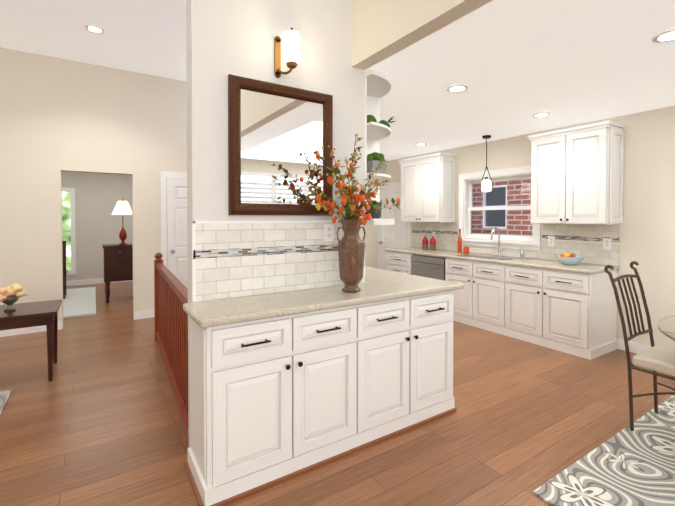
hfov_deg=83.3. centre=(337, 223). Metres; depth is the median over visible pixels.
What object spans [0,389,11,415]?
rug
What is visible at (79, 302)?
shag rug
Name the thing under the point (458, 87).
recessed light
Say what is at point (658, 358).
cushion
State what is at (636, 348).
baseboard
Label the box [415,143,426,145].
recessed light
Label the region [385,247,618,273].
countertop
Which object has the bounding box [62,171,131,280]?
wall
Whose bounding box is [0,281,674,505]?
floor
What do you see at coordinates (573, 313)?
base cabinet
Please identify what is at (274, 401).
base cabinet
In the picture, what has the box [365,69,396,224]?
corner shelf unit
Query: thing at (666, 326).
dining table
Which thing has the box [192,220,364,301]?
backsplash
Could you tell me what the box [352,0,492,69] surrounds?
ceiling beam
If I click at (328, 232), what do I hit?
outlet
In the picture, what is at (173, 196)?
closet door
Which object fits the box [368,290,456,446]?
base cabinet
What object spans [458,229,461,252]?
oil bottle
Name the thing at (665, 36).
recessed light
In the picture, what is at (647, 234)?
wall
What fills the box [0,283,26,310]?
urn
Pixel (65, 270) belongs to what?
chair
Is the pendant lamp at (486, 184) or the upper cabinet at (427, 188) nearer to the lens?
the pendant lamp at (486, 184)
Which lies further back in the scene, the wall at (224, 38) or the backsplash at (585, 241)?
the backsplash at (585, 241)
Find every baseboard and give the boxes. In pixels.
[0,320,62,336]
[66,278,132,285]
[134,309,154,319]
[617,339,650,353]
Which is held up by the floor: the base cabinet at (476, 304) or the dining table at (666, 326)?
the base cabinet at (476, 304)
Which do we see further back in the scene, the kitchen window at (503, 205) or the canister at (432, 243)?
the canister at (432, 243)
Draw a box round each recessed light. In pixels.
[85,24,103,33]
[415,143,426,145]
[447,84,467,92]
[532,112,550,116]
[652,28,674,42]
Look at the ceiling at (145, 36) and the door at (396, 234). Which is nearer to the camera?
the ceiling at (145, 36)
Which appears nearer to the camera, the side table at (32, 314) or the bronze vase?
the bronze vase
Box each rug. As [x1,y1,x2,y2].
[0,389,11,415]
[63,287,95,318]
[533,395,674,505]
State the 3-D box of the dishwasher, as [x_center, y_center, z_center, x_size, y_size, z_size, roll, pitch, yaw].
[1.585,0.915,5.895,0.651,0.845,0.665,-1,1,-33]
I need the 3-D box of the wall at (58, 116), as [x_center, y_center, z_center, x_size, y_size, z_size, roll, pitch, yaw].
[-2.777,-0.388,5.511,8.750,3.500,0.140,-1,1,-33]
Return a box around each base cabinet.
[188,303,367,505]
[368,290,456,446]
[387,251,414,274]
[445,258,498,333]
[499,264,617,359]
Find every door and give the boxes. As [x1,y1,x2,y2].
[160,171,187,288]
[377,182,409,269]
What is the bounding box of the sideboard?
[102,243,132,302]
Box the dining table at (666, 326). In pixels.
[658,316,674,340]
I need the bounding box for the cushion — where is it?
[632,345,674,375]
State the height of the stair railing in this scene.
1.032 m
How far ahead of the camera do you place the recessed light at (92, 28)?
4.12 m
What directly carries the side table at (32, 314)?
on the floor
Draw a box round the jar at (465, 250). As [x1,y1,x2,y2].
[463,247,468,253]
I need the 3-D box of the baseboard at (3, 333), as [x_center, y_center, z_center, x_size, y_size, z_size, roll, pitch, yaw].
[-4.921,1.329,4.071,3.200,0.110,0.015,-1,1,-33]
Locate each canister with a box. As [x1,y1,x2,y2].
[422,235,426,249]
[427,236,435,250]
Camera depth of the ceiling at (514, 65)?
2.92 m
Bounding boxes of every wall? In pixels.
[0,47,376,320]
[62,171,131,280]
[186,0,364,447]
[380,105,674,348]
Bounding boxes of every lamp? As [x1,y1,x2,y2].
[112,199,131,244]
[274,27,299,77]
[481,135,491,191]
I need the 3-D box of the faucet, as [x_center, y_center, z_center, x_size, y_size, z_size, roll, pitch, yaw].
[2.197,0.254,5.204,0.212,0.405,0.116,-1,1,-33]
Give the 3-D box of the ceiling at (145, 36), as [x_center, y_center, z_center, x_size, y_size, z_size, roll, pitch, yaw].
[-1.257,-2.107,0.075,5.470,0.100,10.890,-1,1,-33]
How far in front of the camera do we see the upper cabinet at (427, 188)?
6.09 m
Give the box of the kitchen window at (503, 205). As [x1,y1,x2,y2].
[456,166,541,250]
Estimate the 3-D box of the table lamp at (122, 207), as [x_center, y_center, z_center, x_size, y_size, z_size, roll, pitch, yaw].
[-3.757,-0.032,6.647,0.340,0.800,0.340,-1,1,-33]
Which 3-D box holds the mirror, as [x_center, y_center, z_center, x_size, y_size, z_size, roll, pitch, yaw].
[-0.346,-0.481,2.504,0.740,0.855,0.042,-1,1,-33]
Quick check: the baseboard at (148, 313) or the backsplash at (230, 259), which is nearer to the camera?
the backsplash at (230, 259)
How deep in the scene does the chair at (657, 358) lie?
2.61 m
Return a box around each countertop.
[183,274,463,327]
[365,266,404,281]
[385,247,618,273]
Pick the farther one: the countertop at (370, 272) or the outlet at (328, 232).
the countertop at (370, 272)
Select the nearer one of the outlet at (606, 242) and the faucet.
the outlet at (606, 242)
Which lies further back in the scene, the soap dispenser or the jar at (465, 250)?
the jar at (465, 250)
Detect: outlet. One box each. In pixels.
[324,224,333,240]
[548,236,554,245]
[603,238,610,248]
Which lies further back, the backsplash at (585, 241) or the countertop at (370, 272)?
the backsplash at (585, 241)
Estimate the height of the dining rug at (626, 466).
0.012 m
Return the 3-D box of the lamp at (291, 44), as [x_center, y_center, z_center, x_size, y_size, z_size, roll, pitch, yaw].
[-0.314,-1.101,2.445,0.131,0.298,0.161,-1,1,-33]
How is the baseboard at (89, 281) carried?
attached to the wall at (98, 197)
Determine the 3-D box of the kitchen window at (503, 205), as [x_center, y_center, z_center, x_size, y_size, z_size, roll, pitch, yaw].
[2.323,-0.212,5.481,0.195,1.110,1.340,-1,1,-33]
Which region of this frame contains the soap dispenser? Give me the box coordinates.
[520,247,523,257]
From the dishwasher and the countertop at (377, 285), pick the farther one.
the dishwasher
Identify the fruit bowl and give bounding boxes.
[555,252,583,264]
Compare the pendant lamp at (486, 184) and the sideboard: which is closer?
the pendant lamp at (486, 184)
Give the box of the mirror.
[228,74,332,215]
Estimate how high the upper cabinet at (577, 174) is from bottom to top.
1.080 m
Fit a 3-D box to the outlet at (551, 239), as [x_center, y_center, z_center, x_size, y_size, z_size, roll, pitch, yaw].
[2.694,0.222,4.787,0.006,0.120,0.080,-1,1,-33]
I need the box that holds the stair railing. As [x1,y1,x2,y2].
[154,253,188,443]
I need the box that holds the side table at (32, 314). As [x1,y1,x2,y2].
[0,299,61,380]
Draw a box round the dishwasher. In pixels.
[412,254,445,280]
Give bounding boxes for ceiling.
[0,0,185,80]
[365,0,674,160]
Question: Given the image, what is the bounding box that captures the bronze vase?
[285,134,400,292]
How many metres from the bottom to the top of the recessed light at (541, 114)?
0.011 m
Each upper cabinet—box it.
[399,152,455,221]
[528,120,624,224]
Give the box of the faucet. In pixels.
[490,227,504,255]
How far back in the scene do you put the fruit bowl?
4.29 m
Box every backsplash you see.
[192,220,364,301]
[412,222,619,265]
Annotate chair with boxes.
[62,241,67,298]
[604,261,674,430]
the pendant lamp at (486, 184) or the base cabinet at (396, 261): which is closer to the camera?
the pendant lamp at (486, 184)
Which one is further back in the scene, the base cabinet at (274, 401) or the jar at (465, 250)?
the jar at (465, 250)
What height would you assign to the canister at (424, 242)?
0.240 m
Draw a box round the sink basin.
[458,254,518,259]

